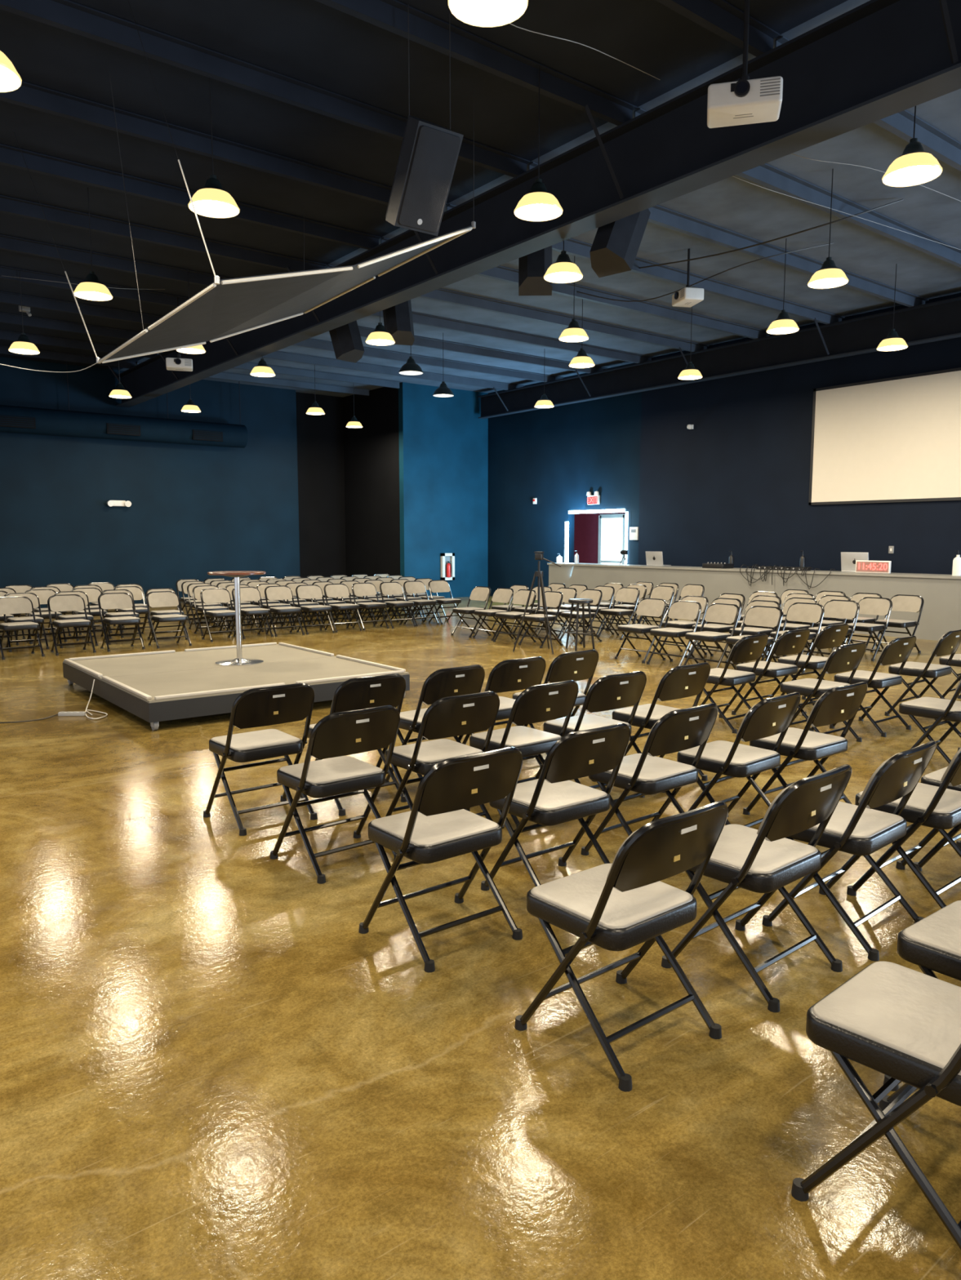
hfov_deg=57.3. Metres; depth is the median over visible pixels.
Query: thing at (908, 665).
cushion
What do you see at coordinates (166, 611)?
cushion
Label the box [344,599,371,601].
cushion
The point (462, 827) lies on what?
cushion
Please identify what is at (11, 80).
pendant lamp
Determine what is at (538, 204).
pendant lamp
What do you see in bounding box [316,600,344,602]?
cushion
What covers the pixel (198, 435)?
vent
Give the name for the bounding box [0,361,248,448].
air duct
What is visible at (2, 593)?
folding chair
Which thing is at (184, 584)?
folding chair
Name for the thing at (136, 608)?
cushion
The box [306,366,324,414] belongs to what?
pendant lamp
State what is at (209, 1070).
floor
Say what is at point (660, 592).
folding chair
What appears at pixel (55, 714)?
cable
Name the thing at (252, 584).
folding chair
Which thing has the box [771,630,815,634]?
cushion
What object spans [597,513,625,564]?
door
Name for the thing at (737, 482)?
wall
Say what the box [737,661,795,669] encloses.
cushion
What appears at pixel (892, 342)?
pendant lamp
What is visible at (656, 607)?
folding chair
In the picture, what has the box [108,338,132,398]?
pendant lamp
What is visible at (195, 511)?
wall
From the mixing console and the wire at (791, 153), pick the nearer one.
the wire at (791, 153)
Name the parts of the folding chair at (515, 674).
seat, backrest, leg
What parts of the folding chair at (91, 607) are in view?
seat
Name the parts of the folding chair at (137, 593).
seat, leg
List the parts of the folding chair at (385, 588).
leg, seat, leg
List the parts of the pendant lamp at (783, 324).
lamp shade, cord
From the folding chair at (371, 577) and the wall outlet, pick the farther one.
the folding chair at (371, 577)
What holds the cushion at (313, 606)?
on the folding chair at (308, 591)
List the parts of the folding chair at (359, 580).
seat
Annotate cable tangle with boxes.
[739,564,834,589]
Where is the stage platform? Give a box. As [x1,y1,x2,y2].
[62,642,409,730]
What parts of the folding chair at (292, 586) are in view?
seat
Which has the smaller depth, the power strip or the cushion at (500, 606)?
the power strip
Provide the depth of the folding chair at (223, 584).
16.09 m
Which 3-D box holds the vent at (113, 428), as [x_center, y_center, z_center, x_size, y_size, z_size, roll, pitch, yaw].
[-8.318,-4.904,20.510,0.750,0.240,0.060,-5,8,-38]
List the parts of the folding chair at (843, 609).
seat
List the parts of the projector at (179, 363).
mount plate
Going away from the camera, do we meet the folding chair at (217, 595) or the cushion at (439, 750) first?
the cushion at (439, 750)
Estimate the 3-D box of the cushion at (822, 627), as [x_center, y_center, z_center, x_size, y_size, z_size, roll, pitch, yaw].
[4.533,-0.142,11.405,0.400,0.022,0.419,-5,8,-38]
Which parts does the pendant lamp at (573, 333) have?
lamp shade, cord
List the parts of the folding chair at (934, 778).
frame, seat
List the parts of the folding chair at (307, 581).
seat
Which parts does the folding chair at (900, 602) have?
seat, leg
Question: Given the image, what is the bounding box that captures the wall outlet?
[888,546,893,553]
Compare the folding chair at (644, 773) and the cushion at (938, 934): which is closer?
the cushion at (938, 934)
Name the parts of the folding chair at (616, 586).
seat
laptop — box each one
[645,551,671,565]
[840,551,868,572]
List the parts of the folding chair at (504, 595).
leg, seat, leg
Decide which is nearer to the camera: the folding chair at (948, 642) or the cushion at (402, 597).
the folding chair at (948, 642)
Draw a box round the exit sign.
[586,490,599,504]
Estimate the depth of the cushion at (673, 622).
12.18 m
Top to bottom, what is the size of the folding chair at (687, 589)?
0.813 m
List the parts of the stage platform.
deck panel, deck panel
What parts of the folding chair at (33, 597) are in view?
seat, leg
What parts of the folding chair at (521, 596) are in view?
leg, seat, leg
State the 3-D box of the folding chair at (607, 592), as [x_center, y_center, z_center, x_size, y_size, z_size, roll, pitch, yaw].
[1.936,-0.497,14.854,0.532,0.813,0.534,-5,9,-39]
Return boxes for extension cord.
[85,679,107,719]
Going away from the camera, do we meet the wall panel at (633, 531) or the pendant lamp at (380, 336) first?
the pendant lamp at (380, 336)
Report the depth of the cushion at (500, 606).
15.12 m
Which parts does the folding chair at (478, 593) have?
leg, seat, leg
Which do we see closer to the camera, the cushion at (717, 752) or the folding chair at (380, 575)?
the cushion at (717, 752)
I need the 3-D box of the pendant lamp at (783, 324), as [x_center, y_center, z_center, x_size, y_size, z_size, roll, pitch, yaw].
[4.079,-4.766,11.809,0.424,1.195,0.424,-5,8,-38]
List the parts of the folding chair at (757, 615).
seat, frame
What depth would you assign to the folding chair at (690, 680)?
5.75 m
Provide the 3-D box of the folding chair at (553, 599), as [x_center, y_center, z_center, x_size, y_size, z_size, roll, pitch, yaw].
[0.928,-0.322,13.340,0.532,0.813,0.534,-5,8,-38]
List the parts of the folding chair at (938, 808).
seat, leg, leg, backrest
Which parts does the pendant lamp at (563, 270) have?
lamp shade, bulb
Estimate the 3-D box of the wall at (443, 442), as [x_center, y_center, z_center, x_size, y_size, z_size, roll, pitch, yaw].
[-0.878,-3.952,23.891,3.001,5.600,0.200,-5,8,-38]
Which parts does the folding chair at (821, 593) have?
seat, frame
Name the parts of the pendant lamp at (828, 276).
lamp shade, bulb, cord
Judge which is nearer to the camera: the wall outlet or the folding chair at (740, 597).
the folding chair at (740, 597)
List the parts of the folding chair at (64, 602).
leg, seat, leg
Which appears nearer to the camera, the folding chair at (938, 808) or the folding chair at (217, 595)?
the folding chair at (938, 808)
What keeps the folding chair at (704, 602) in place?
on the floor
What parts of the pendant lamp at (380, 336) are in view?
lamp shade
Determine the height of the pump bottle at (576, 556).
0.304 m
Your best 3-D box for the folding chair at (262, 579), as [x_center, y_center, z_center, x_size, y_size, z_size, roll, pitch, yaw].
[-4.323,-0.898,18.319,0.534,0.813,0.532,-5,8,-37]
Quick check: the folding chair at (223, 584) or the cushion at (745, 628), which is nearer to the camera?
the cushion at (745, 628)
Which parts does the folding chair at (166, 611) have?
leg, seat, leg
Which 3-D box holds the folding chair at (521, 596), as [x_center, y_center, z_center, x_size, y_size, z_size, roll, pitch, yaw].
[0.553,-0.373,13.780,0.532,0.813,0.534,-5,9,-39]
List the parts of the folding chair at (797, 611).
seat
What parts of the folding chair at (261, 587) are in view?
seat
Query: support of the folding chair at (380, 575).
on the floor
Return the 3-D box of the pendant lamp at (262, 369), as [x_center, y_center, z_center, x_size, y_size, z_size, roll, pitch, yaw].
[-3.730,-5.137,15.009,0.424,1.195,0.424,-5,8,-38]
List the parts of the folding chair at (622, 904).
leg, seat, backrest, maker plate, leg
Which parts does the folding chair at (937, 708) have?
leg, seat, frame, leg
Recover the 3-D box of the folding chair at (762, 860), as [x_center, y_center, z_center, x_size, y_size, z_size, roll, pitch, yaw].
[1.044,0.840,3.296,0.534,0.813,0.532,-6,9,-40]
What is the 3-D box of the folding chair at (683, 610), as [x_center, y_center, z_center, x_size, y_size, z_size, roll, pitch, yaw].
[2.499,-0.085,11.294,0.532,0.813,0.534,-5,8,-38]
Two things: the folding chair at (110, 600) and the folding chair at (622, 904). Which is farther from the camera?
the folding chair at (110, 600)
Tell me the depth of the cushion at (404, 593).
18.40 m
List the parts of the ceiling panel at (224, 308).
fabric panel, fabric panel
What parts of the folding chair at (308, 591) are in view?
leg, seat, leg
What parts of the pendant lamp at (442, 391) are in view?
lamp shade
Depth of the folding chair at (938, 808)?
3.84 m
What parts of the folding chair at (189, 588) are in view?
leg, seat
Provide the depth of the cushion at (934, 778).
4.30 m
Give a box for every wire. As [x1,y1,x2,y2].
[0,363,96,372]
[4,275,164,289]
[509,22,660,79]
[576,242,833,302]
[639,199,902,268]
[733,176,959,249]
[791,153,960,201]
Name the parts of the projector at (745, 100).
len glass, mount plate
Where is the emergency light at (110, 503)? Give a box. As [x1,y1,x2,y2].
[106,500,131,506]
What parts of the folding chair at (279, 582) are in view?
seat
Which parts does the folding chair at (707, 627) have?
leg, seat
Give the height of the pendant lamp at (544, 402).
1.195 m
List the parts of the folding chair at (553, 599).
leg, seat, leg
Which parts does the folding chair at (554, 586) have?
seat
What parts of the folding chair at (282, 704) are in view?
leg, seat, backrest, leg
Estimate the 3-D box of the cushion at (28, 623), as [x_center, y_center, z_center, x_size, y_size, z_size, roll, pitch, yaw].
[-6.330,-0.217,12.058,0.419,0.022,0.400,-6,9,-40]
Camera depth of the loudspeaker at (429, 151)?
6.75 m
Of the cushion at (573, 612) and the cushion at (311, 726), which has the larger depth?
the cushion at (573, 612)
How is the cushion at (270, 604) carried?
on the folding chair at (261, 587)
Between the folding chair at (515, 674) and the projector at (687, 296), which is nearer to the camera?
the folding chair at (515, 674)
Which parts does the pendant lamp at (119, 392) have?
cord, lamp shade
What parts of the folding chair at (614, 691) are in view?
leg, seat, frame, backrest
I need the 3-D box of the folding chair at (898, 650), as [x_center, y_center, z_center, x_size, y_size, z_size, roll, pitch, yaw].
[3.353,0.355,7.489,0.534,0.813,0.532,-5,8,-39]
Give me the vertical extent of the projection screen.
2.152 m
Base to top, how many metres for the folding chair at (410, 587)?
0.813 m
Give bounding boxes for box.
[18,305,31,316]
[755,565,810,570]
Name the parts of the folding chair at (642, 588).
seat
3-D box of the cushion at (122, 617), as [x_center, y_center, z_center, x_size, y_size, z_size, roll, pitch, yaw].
[-5.261,-0.314,12.892,0.419,0.022,0.400,-5,8,-38]
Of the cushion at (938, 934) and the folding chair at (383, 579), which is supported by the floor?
the folding chair at (383, 579)
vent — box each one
[0,414,35,428]
[106,422,140,435]
[192,429,222,441]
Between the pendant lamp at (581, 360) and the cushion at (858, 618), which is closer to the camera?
the cushion at (858, 618)
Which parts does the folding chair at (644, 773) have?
leg, seat, leg, backrest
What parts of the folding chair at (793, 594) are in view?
seat, frame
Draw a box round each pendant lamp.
[0,49,22,92]
[8,270,39,354]
[73,187,112,301]
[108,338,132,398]
[176,267,205,354]
[181,392,200,413]
[187,77,239,217]
[249,355,275,377]
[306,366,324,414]
[346,392,362,427]
[365,311,395,345]
[398,349,423,375]
[432,333,453,397]
[448,0,528,26]
[513,66,563,221]
[533,376,554,408]
[543,240,582,283]
[558,256,588,342]
[568,298,595,368]
[677,306,702,379]
[766,238,799,334]
[807,168,848,288]
[875,263,907,351]
[881,106,942,186]
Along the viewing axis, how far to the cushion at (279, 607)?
14.76 m
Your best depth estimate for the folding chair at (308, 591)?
15.20 m
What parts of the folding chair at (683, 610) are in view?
leg, seat, leg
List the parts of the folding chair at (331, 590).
leg, seat, leg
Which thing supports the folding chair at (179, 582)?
on the floor
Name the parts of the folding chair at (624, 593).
leg, seat, leg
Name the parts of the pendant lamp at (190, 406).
lamp shade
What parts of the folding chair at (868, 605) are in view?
seat, leg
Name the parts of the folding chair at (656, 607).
leg, seat, leg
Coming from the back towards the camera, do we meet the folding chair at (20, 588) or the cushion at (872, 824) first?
the folding chair at (20, 588)
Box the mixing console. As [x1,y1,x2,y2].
[702,562,733,568]
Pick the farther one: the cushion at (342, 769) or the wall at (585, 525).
the wall at (585, 525)
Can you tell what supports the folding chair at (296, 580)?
on the floor
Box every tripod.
[512,551,560,654]
[619,550,627,564]
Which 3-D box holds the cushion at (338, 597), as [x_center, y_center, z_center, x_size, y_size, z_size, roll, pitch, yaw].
[-2.702,-0.837,17.416,0.419,0.022,0.400,-5,8,-39]
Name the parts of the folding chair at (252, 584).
seat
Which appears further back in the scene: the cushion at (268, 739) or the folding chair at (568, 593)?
the folding chair at (568, 593)
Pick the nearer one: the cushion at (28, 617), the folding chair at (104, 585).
the cushion at (28, 617)
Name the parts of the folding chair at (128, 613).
seat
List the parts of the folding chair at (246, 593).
seat, leg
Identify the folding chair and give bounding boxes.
[0,587,25,639]
[0,591,19,645]
[0,595,44,659]
[3,592,49,651]
[4,584,40,632]
[25,589,66,644]
[30,586,71,638]
[46,583,84,631]
[47,594,96,655]
[54,591,98,648]
[71,587,111,640]
[72,584,111,635]
[87,582,124,629]
[97,592,145,651]
[100,589,143,644]
[113,586,152,637]
[115,583,151,632]
[145,587,187,641]
[146,591,191,648]
[175,578,210,622]
[181,581,217,626]
[186,582,225,631]
[192,585,232,635]
[200,587,243,641]
[203,577,225,620]
[203,683,317,835]
[209,579,244,623]
[216,582,253,629]
[224,584,263,633]
[231,577,251,582]
[231,586,273,639]
[240,579,271,622]
[246,581,282,626]
[256,583,293,631]
[257,577,277,617]
[264,585,304,636]
[266,578,300,621]
[270,705,402,884]
[274,580,309,625]
[282,576,312,616]
[284,582,321,630]
[291,577,323,619]
[295,584,334,634]
[300,673,406,816]
[301,579,334,623]
[306,575,337,614]
[311,581,348,627]
[315,577,347,617]
[324,583,362,632]
[326,578,359,622]
[329,574,359,613]
[339,580,374,626]
[340,576,371,616]
[351,573,379,612]
[351,582,389,630]
[352,577,383,620]
[358,746,522,972]
[363,575,393,613]
[364,579,398,623]
[373,573,402,609]
[375,577,407,618]
[379,582,416,628]
[385,664,484,782]
[385,691,499,821]
[386,574,416,613]
[390,578,423,622]
[398,576,430,615]
[403,580,439,626]
[413,577,447,620]
[428,579,463,624]
[451,586,490,637]
[462,656,546,768]
[464,680,578,828]
[472,587,513,640]
[480,723,630,890]
[491,584,528,633]
[493,589,536,644]
[512,586,552,635]
[512,649,599,755]
[514,800,728,1091]
[518,591,563,648]
[529,582,565,631]
[535,587,577,640]
[542,671,646,797]
[551,584,587,634]
[558,589,602,644]
[573,585,614,635]
[580,702,718,855]
[584,582,622,631]
[597,586,639,639]
[606,584,646,633]
[612,662,710,792]
[614,598,666,663]
[615,581,653,625]
[632,585,674,636]
[641,582,679,627]
[646,600,701,666]
[658,595,708,656]
[661,764,852,1012]
[666,583,704,629]
[676,692,800,826]
[683,603,739,670]
[689,597,741,660]
[696,593,745,653]
[700,633,768,733]
[724,600,780,663]
[725,605,782,679]
[731,628,809,715]
[734,591,777,635]
[736,595,781,657]
[742,681,867,814]
[761,740,936,961]
[764,597,817,657]
[769,602,824,673]
[777,623,848,706]
[779,641,866,742]
[780,589,808,616]
[780,592,814,646]
[791,961,960,1249]
[801,595,850,652]
[805,599,859,657]
[814,591,845,621]
[829,635,915,737]
[831,592,881,652]
[842,596,892,661]
[846,747,960,908]
[870,594,923,653]
[883,900,960,1091]
[884,629,960,719]
[898,679,960,764]
[913,766,960,871]
[938,653,960,698]
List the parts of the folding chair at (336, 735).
leg, seat, backrest, leg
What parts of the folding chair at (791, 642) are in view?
leg, seat, backrest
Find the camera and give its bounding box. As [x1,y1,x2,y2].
[686,424,693,429]
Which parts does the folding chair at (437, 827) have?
leg, seat, backrest, maker plate, leg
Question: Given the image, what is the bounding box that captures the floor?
[0,595,960,1279]
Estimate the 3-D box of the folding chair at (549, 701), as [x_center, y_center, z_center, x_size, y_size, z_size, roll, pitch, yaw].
[0.252,0.623,5.178,0.534,0.813,0.532,-6,9,-40]
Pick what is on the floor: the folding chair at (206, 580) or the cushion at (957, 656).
the folding chair at (206, 580)
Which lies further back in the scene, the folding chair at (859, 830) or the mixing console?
the mixing console
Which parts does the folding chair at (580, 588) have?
seat, frame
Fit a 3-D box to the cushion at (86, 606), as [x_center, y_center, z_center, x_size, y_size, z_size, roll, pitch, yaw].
[-6.654,-0.565,15.064,0.419,0.022,0.400,-5,8,-38]
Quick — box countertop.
[546,562,960,578]
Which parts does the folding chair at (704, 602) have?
leg, seat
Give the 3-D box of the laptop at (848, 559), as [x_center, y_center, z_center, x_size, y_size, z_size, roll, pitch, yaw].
[6.587,-1.357,15.328,0.319,0.347,0.500,-5,8,-38]
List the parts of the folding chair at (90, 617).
seat, leg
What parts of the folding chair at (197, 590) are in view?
leg, seat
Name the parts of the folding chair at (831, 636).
seat, leg, leg, backrest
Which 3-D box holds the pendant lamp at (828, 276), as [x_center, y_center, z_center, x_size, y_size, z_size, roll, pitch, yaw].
[3.815,-4.510,9.596,0.424,1.195,0.424,-5,8,-38]
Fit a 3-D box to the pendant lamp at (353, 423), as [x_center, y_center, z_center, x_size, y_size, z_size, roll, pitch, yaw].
[-3.175,-5.954,22.072,0.424,1.195,0.424,-5,8,-38]
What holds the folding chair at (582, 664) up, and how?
on the floor
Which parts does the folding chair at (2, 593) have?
seat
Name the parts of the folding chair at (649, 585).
seat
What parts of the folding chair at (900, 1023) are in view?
frame, seat, leg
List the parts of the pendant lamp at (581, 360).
lamp shade, cord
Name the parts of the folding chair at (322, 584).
seat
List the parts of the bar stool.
leg, leg, seat, leg, leg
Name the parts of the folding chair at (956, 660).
seat, frame, leg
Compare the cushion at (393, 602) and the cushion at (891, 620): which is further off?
the cushion at (393, 602)
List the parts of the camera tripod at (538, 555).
leg, pan handle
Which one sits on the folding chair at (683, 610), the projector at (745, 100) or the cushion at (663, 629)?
the cushion at (663, 629)
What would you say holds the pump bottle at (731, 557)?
on the half wall at (940, 614)
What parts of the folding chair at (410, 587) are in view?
leg, seat, leg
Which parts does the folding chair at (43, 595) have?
seat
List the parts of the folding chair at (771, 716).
leg, seat, leg, backrest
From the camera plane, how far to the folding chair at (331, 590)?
15.56 m
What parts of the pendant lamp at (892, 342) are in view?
lamp shade, cord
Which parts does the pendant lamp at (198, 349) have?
cord, lamp shade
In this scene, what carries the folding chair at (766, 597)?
on the floor
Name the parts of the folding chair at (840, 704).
leg, seat, leg, backrest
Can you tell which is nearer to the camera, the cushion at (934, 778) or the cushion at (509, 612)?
the cushion at (934, 778)
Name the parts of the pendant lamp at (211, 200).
cord, lamp shade, bulb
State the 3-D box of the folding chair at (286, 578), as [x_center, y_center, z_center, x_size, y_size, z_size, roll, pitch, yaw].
[-3.886,-0.938,18.666,0.534,0.813,0.532,-5,8,-37]
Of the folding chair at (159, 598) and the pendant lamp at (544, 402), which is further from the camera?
the pendant lamp at (544, 402)
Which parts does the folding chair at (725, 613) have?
leg, seat, leg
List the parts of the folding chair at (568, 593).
seat, leg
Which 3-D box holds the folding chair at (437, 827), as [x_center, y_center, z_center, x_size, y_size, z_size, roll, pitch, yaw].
[-0.149,0.808,3.572,0.534,0.813,0.532,-5,8,-38]
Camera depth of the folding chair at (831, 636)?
8.36 m
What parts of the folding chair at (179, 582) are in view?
seat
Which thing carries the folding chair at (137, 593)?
on the floor
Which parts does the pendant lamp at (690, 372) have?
lamp shade, cord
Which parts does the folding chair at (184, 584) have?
seat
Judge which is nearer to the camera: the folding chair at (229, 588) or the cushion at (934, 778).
the cushion at (934, 778)
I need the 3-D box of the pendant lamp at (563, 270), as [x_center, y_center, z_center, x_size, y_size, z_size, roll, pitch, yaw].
[0.889,-4.486,9.382,0.424,1.195,0.424,-5,8,-38]
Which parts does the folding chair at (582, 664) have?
leg, seat, frame, backrest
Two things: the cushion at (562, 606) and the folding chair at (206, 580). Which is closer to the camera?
the cushion at (562, 606)
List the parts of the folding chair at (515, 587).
seat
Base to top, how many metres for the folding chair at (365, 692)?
0.813 m
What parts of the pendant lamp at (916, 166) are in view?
lamp shade, bulb, cord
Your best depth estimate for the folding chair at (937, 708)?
6.11 m
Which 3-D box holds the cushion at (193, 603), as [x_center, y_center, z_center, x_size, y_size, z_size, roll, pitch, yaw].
[-4.881,-0.635,15.667,0.419,0.022,0.400,-5,8,-38]
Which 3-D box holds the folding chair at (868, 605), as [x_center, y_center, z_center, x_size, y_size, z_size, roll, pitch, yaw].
[5.239,-0.162,11.958,0.532,0.813,0.534,-5,8,-36]
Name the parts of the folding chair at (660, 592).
frame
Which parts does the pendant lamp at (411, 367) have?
lamp shade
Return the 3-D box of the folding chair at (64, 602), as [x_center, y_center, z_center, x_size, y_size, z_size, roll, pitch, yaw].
[-5.836,-0.228,12.529,0.534,0.813,0.532,-5,8,-38]
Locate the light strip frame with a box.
[564,508,627,564]
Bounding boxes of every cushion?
[0,621,37,625]
[8,616,43,619]
[29,611,60,614]
[53,618,89,622]
[58,613,92,617]
[75,608,106,612]
[85,604,98,608]
[104,616,138,619]
[106,611,137,614]
[120,607,147,609]
[151,609,182,613]
[151,613,186,617]
[192,603,220,604]
[198,605,226,608]
[206,609,235,613]
[211,728,300,750]
[232,604,258,607]
[240,608,269,610]
[251,600,279,602]
[262,603,289,605]
[270,606,300,608]
[279,755,382,783]
[281,598,304,600]
[289,601,318,604]
[301,604,330,607]
[306,597,332,599]
[309,723,316,728]
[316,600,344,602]
[328,603,358,605]
[335,596,356,598]
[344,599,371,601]
[356,595,381,597]
[357,601,383,604]
[368,597,395,599]
[370,808,498,845]
[382,594,402,595]
[384,600,413,603]
[387,738,482,762]
[395,596,421,599]
[400,707,427,723]
[404,593,425,595]
[408,599,435,601]
[418,595,441,597]
[435,598,459,599]
[453,607,484,609]
[471,725,560,746]
[475,608,506,612]
[492,604,521,607]
[497,611,528,614]
[498,696,515,710]
[505,778,607,809]
[514,692,584,696]
[515,606,542,608]
[521,613,555,617]
[530,863,693,928]
[537,608,569,612]
[545,714,629,730]
[560,604,581,607]
[561,611,595,614]
[578,606,608,608]
[600,602,617,604]
[601,608,633,611]
[607,753,695,780]
[610,604,637,606]
[613,703,680,719]
[618,623,658,628]
[651,627,693,631]
[662,620,700,624]
[680,740,777,764]
[686,631,730,635]
[693,623,733,627]
[709,667,753,677]
[710,824,817,873]
[727,635,773,639]
[729,626,771,631]
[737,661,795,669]
[760,727,845,748]
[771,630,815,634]
[779,622,809,626]
[779,654,827,662]
[782,678,849,689]
[808,626,851,629]
[812,961,960,1075]
[813,801,903,838]
[821,619,842,623]
[835,670,899,679]
[840,617,875,619]
[847,622,884,626]
[857,782,960,813]
[876,618,915,622]
[889,661,950,670]
[901,697,960,711]
[902,900,960,956]
[924,766,960,785]
[941,653,960,659]
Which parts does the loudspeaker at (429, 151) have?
chain, chain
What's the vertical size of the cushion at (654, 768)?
0.022 m
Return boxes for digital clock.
[854,560,890,573]
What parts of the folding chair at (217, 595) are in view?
leg, seat, leg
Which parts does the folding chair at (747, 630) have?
seat, leg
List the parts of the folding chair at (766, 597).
seat, frame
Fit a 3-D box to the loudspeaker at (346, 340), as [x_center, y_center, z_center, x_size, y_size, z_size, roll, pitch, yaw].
[-2.139,-5.060,14.106,0.596,1.129,0.400,6,9,42]
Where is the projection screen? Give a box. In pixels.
[808,367,960,505]
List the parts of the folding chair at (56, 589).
seat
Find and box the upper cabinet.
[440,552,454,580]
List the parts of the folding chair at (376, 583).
seat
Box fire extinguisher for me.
[446,560,451,577]
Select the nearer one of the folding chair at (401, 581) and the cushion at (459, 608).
the cushion at (459, 608)
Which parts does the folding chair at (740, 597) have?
seat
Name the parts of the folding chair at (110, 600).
leg, seat, leg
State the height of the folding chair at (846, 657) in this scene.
0.813 m
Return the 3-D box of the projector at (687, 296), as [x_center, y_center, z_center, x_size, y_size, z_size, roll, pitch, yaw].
[2.873,-5.049,12.210,0.323,0.726,0.420,-2,7,-13]
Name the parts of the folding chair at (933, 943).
leg, seat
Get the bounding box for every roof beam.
[107,0,960,407]
[476,296,960,418]
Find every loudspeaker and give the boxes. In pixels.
[328,320,364,363]
[382,299,414,345]
[385,4,463,235]
[518,245,551,295]
[589,208,650,277]
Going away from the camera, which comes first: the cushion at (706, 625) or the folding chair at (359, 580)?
the cushion at (706, 625)
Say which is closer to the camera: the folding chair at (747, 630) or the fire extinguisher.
the folding chair at (747, 630)
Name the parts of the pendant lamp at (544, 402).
lamp shade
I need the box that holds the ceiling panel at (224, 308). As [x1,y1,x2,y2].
[13,0,475,363]
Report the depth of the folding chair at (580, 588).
15.25 m
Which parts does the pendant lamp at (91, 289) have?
cord, lamp shade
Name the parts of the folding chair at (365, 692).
seat, leg, frame, backrest, leg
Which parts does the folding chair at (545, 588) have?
seat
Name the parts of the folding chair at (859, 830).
leg, seat, leg, backrest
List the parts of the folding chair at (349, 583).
seat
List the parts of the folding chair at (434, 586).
leg, seat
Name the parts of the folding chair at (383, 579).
seat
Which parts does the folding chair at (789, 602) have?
seat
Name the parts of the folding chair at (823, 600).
seat, frame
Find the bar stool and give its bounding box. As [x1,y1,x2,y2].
[565,598,595,650]
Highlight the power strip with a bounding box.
[57,711,86,716]
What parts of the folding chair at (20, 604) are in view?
leg, seat, leg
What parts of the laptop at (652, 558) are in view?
lid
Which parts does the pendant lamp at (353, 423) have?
lamp shade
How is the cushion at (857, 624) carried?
on the folding chair at (868, 605)
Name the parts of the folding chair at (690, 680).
seat, leg, frame, backrest, leg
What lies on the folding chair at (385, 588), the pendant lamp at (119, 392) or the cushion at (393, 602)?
the cushion at (393, 602)
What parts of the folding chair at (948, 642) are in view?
leg, seat, leg, backrest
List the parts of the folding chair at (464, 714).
leg, seat, backrest, leg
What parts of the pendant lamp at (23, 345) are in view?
cord, lamp shade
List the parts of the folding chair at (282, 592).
leg, seat, leg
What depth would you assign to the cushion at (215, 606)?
14.81 m
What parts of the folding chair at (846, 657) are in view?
leg, seat, backrest, leg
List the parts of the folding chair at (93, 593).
seat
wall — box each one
[0,356,300,608]
[295,391,346,577]
[342,386,399,576]
[398,382,488,597]
[488,362,641,595]
[546,562,960,640]
[573,511,625,563]
[637,293,960,574]
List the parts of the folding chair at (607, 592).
seat, leg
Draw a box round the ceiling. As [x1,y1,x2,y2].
[0,0,960,397]
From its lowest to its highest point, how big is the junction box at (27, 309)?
0.179 m
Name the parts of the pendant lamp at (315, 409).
lamp shade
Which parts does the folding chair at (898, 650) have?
seat, leg, leg, backrest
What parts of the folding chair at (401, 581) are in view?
seat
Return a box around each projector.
[165,297,192,371]
[671,248,703,307]
[706,0,782,128]
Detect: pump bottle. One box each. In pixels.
[555,553,562,563]
[574,550,578,563]
[728,551,733,568]
[799,550,805,567]
[951,550,960,575]
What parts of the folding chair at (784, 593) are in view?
frame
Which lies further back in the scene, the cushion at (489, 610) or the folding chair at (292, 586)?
the folding chair at (292, 586)
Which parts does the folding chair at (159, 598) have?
leg, seat, leg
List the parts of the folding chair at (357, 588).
leg, seat, leg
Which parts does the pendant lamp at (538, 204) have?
lamp shade, bulb, cord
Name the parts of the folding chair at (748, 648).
leg, seat, leg, backrest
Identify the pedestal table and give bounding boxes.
[207,570,266,666]
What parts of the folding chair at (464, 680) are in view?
seat, leg, backrest, leg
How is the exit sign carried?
attached to the wall at (555, 455)
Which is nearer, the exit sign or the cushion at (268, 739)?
the cushion at (268, 739)
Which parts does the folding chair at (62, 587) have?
frame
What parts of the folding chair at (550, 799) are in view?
leg, seat, backrest, leg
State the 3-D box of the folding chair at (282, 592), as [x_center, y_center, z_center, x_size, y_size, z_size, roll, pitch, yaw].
[-3.326,-0.497,14.856,0.534,0.813,0.532,-5,8,-37]
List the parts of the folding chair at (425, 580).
seat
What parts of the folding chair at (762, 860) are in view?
leg, seat, leg, backrest, maker plate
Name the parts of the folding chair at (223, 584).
seat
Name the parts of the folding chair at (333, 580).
seat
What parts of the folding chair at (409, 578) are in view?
seat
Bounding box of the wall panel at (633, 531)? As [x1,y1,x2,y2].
[629,527,638,540]
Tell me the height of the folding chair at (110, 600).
0.813 m
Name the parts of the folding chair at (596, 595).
leg, seat, leg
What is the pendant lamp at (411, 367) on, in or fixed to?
hanging from the ceiling
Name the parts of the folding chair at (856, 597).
seat, frame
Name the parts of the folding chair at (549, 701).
leg, seat, leg, backrest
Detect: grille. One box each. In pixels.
[398,125,460,232]
[760,78,780,96]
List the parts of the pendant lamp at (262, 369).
lamp shade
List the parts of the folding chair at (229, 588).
seat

